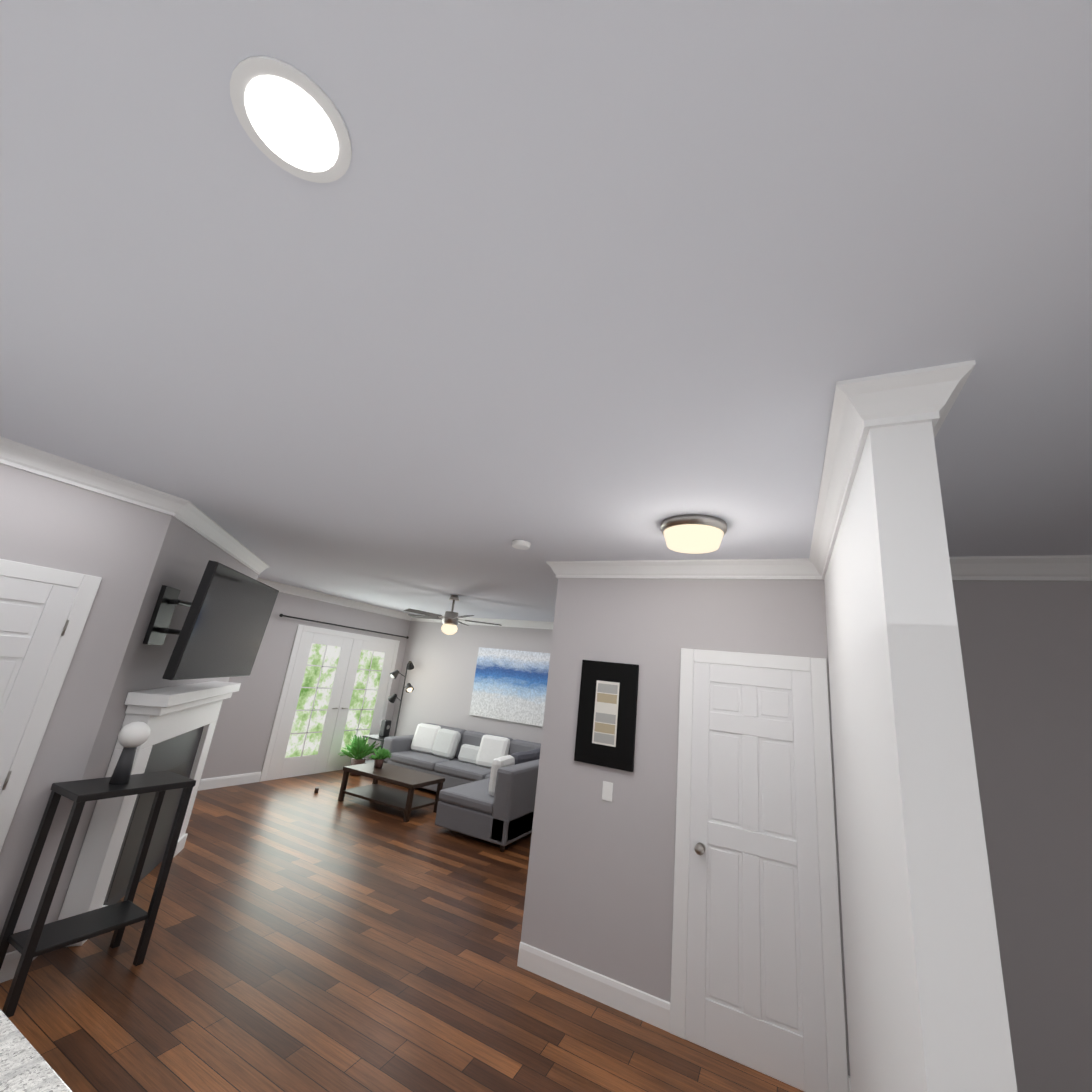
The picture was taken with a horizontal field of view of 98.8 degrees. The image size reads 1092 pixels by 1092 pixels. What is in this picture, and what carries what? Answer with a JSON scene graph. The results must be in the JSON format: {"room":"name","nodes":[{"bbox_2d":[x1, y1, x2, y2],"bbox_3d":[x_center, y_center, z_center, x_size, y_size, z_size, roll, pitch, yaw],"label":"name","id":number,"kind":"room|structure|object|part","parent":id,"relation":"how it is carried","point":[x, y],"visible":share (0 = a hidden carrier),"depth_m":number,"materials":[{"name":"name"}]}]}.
{"room":"kitchen and living room","nodes":[
{"label":"kitchen and living room","id":0,"kind":"room"},
{"bbox_2d":[0,463,171,952],"bbox_3d":[-3.690,0.354,1.007,0.120,2.720,4.387,-2,-17,27],"label":"wall","id":1,"kind":"structure","parent":0,"point":[115,544],"depth_m":2.72,"materials":[{"name":"grey paint"}]},
{"bbox_2d":[0,950,20,982],"bbox_3d":[-3.164,1.991,1.808,0.014,0.130,1.620,-2,-17,27],"label":"baseboard","id":2,"kind":"structure","parent":1,"relation":"attached to","point":[11,960],"depth_m":2.46,"materials":[{"name":"white wood"}]},
{"bbox_2d":[0,575,78,792],"bbox_3d":[-2.978,1.114,2.144,0.084,2.030,0.750,-2,-17,27],"label":"hall door","id":3,"kind":"structure","parent":1,"relation":"in","point":[33,619],"depth_m":2.53,"materials":[{"name":"white wood"}]},
{"bbox_2d":[0,559,101,851],"bbox_3d":[-3.005,1.072,2.166,0.018,2.115,0.910,-2,-17,27],"label":"door frame","id":4,"kind":"structure","parent":1,"relation":"attached to","point":[39,719],"depth_m":2.60,"materials":[{"name":"white wood"}]},
{"bbox_2d":[32,516,257,960],"bbox_3d":[-3.138,1.252,3.991,0.120,2.720,2.520,11,-16,-16],"label":"wall","id":5,"kind":"structure","parent":0,"point":[186,554],"depth_m":3.18,"materials":[{"name":"grey paint"}]},
{"bbox_2d":[143,560,278,679],"bbox_3d":[-2.451,0.622,3.646,0.901,0.782,1.088,-2,-17,27],"label":"tv","id":6,"kind":"object","parent":5,"relation":"attached to","point":[221,632],"visible":1,"depth_m":3.34,"materials":[{"name":"black plastic"}]},
{"bbox_2d":[201,592,409,778],"bbox_3d":[-3.720,2.110,7.289,0.120,2.720,4.143,-2,-17,27],"label":"wall","id":7,"kind":"structure","parent":0,"point":[243,730],"depth_m":6.69,"materials":[{"name":"grey paint"}]},
{"bbox_2d":[198,765,326,790],"bbox_3d":[-3.804,3.345,6.903,0.014,0.130,3.883,-2,-17,27],"label":"baseboard","id":8,"kind":"structure","parent":7,"relation":"attached to","point":[224,781],"depth_m":6.17,"materials":[{"name":"white wood"}]},
{"bbox_2d":[259,624,399,781],"bbox_3d":[-3.383,2.549,7.732,0.056,2.190,2.180,-2,-17,27],"label":"doors","id":9,"kind":"structure","parent":7,"relation":"in","point":[335,693],"depth_m":7.51,"materials":[{"name":"white wood"}]},
{"bbox_2d":[279,614,408,638],"bbox_3d":[-3.289,1.388,7.929,0.120,0.050,2.700,-2,-17,27],"label":"curtain rod","id":10,"kind":"object","parent":7,"relation":"attached to","point":[282,615],"visible":1,"depth_m":7.64,"materials":[{"name":"black metal"}]},
{"bbox_2d":[0,770,803,1091],"bbox_3d":[-0.749,2.456,2.143,10.040,0.060,10.107,-2,-17,27],"label":"floor","id":11,"kind":"structure","parent":0,"point":[304,938],"depth_m":2.69,"materials":[{"name":"brown wood"}]},
{"bbox_2d":[0,721,195,1017],"bbox_3d":[-2.513,1.700,2.699,0.330,1.305,0.580,-2,-17,27],"label":"console table","id":12,"kind":"object","parent":11,"relation":"on","point":[38,937],"visible":0.98,"depth_m":2.61,"materials":[{"name":"black wood"}]},
{"bbox_2d":[58,681,240,946],"bbox_3d":[-2.968,1.852,3.678,0.237,1.440,1.700,11,-16,-16],"label":"fireplace mantel","id":13,"kind":"object","parent":11,"relation":"on","point":[180,721],"visible":0.77,"depth_m":3.29,"materials":[{"name":"white wood"}]},
{"bbox_2d":[340,735,380,775],"bbox_3d":[-3.037,3.374,7.594,0.562,0.612,0.679,-2,-17,27],"label":"plant pot","id":14,"kind":"object","parent":11,"relation":"on","point":[359,748],"visible":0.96,"depth_m":7.51,"materials":[{"name":"green"}]},
{"bbox_2d":[362,720,391,762],"bbox_3d":[-2.771,3.376,7.901,0.480,0.830,0.480,-2,-17,27],"label":"side table","id":15,"kind":"object","parent":11,"relation":"on","point":[384,732],"visible":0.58,"depth_m":7.90,"materials":[{"name":"black plastic"}]},
{"bbox_2d":[338,762,444,821],"bbox_3d":[-2.024,3.183,6.126,1.200,0.410,0.640,-2,-17,27],"label":"coffee table","id":16,"kind":"object","parent":11,"relation":"on","point":[408,802],"visible":0.88,"depth_m":6.05,"materials":[{"name":"brown wood"}]},
{"bbox_2d":[369,747,391,768],"bbox_3d":[-2.243,2.873,6.346,0.314,0.249,0.309,-2,-17,27],"label":"potted plant","id":17,"kind":"object","parent":16,"relation":"on","point":[380,756],"visible":1,"depth_m":6.32,"materials":[{"name":"green plant"}]},
{"bbox_2d":[388,661,413,735],"bbox_3d":[-2.628,2.987,8.348,0.566,1.844,0.522,-2,-17,27],"label":"floor lamp","id":18,"kind":"object","parent":11,"relation":"on","point":[408,687],"visible":0.75,"depth_m":8.43,"materials":[{"name":"black metal"}]},
{"bbox_2d":[314,723,540,851],"bbox_3d":[-1.291,3.166,6.636,3.050,0.874,2.160,-2,-17,27],"label":"sofa","id":19,"kind":"object","parent":11,"relation":"on","point":[487,792],"visible":0.75,"depth_m":5.78,"materials":[{"name":"grey fabric"}]},
{"bbox_2d":[390,621,552,743],"bbox_3d":[-0.519,2.617,7.809,5.100,2.720,0.160,-2,-17,27],"label":"wall","id":20,"kind":"structure","parent":0,"point":[440,676],"depth_m":8.21,"materials":[{"name":"grey paint"}]},
{"bbox_3d":[-0.421,2.329,7.785,1.850,1.140,0.038,-2,-17,27],"label":"painting","id":21,"kind":"part","parent":20,"relation":"part of"},
{"bbox_2d":[0,0,1091,621],"bbox_3d":[-0.449,-0.205,2.888,10.040,0.060,10.107,-2,-17,27],"label":"ceiling","id":22,"kind":"structure","parent":0,"point":[584,280],"depth_m":1.07,"materials":[{"name":"white paint"}]},
{"bbox_2d":[230,56,351,182],"bbox_3d":[-0.449,-0.745,0.832,0.194,0.007,0.194,-2,-17,27],"label":"recessed light","id":23,"kind":"object","parent":22,"relation":"in","point":[290,119],"visible":1,"depth_m":0.82,"materials":[{"name":"white plastic"}]},
{"bbox_2d":[404,595,501,634],"bbox_3d":[-1.262,0.894,6.079,1.242,0.508,1.291,-2,-17,27],"label":"ceiling fan","id":24,"kind":"object","parent":22,"relation":"hanging from","point":[450,622],"visible":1,"depth_m":5.97,"materials":[{"name":"silver metal"}]},
{"bbox_2d":[512,540,530,549],"bbox_3d":[-0.176,-0.007,3.307,0.136,0.034,0.136,-2,-17,27],"label":"smoke detector","id":25,"kind":"object","parent":22,"relation":"attached to","point":[521,544],"visible":1,"depth_m":3.27,"materials":[{"name":"white plastic"}]},
{"bbox_2d":[660,514,726,553],"bbox_3d":[0.807,-0.055,2.571,0.350,0.124,0.350,-2,-17,27],"label":"flush ceiling light","id":26,"kind":"object","parent":22,"relation":"attached to","point":[693,533],"visible":1,"depth_m":2.46,"materials":[{"name":"white glass"}]},
{"bbox_2d":[521,578,1091,1091],"bbox_3d":[2.142,1.403,2.402,4.820,2.720,0.120,-2,-17,27],"label":"wall","id":27,"kind":"structure","parent":0,"point":[599,894],"depth_m":2.78,"materials":[{"name":"grey paint"}]},
{"bbox_2d":[0,360,1091,629],"bbox_3d":[-0.460,-0.104,2.860,9.800,0.150,9.867,-2,-17,27],"label":"crown molding","id":28,"kind":"structure","parent":27,"relation":"attached to","point":[862,406],"depth_m":2.55,"materials":[{"name":"white wood"}]},
{"bbox_2d":[574,660,638,771],"bbox_3d":[0.424,1.166,3.275,0.420,0.690,0.031,-2,-17,27],"label":"framed art","id":29,"kind":"object","parent":27,"relation":"attached to","point":[606,723],"visible":1,"depth_m":3.26,"materials":[{"name":"black"}]},
{"bbox_2d":[602,781,612,801],"bbox_3d":[0.412,1.643,3.135,0.072,0.115,0.008,-2,-17,27],"label":"switch plate","id":30,"kind":"object","parent":27,"relation":"attached to","point":[607,791],"visible":1,"depth_m":3.13,"materials":[{"name":"white plastic"}]},
{"bbox_2d":[517,942,850,1091],"bbox_3d":[0.645,2.661,2.667,1.846,0.130,0.014,-2,-17,27],"label":"baseboard","id":31,"kind":"structure","parent":27,"relation":"attached to","point":[636,1003],"depth_m":2.83,"materials":[{"name":"white wood"}]},
{"bbox_2d":[685,662,827,1091],"bbox_3d":[1.166,1.729,2.671,0.680,2.030,0.084,-2,-17,27],"label":"door","id":32,"kind":"structure","parent":27,"relation":"in","point":[755,999],"depth_m":2.65,"materials":[{"name":"white wood"}]},
{"bbox_2d":[669,648,848,1091],"bbox_3d":[1.185,1.698,2.711,0.850,2.115,0.018,-2,-17,27],"label":"door frame","id":33,"kind":"structure","parent":27,"relation":"attached to","point":[834,1000],"depth_m":2.68,"materials":[{"name":"white wood"}]},
{"bbox_2d":[824,421,1016,1091],"bbox_3d":[1.260,1.126,1.769,0.140,2.720,1.890,-2,-17,27],"label":"wall column","id":34,"kind":"structure","parent":0,"point":[926,1000],"depth_m":1.16,"materials":[{"name":"white paint"}]},
{"bbox_3d":[-1.227,1.284,0.167,3.207,1.022,0.766,-2,-17,27],"label":"wall","id":35,"kind":"structure","parent":0,"visible":0},
{"bbox_2d":[0,1009,71,1091],"bbox_3d":[-1.135,0.804,0.401,3.287,0.038,1.043,-2,-17,27],"label":"countertop","id":36,"kind":"structure","parent":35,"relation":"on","point":[25,1066],"depth_m":0.83,"materials":[{"name":"stone"}]}
]}

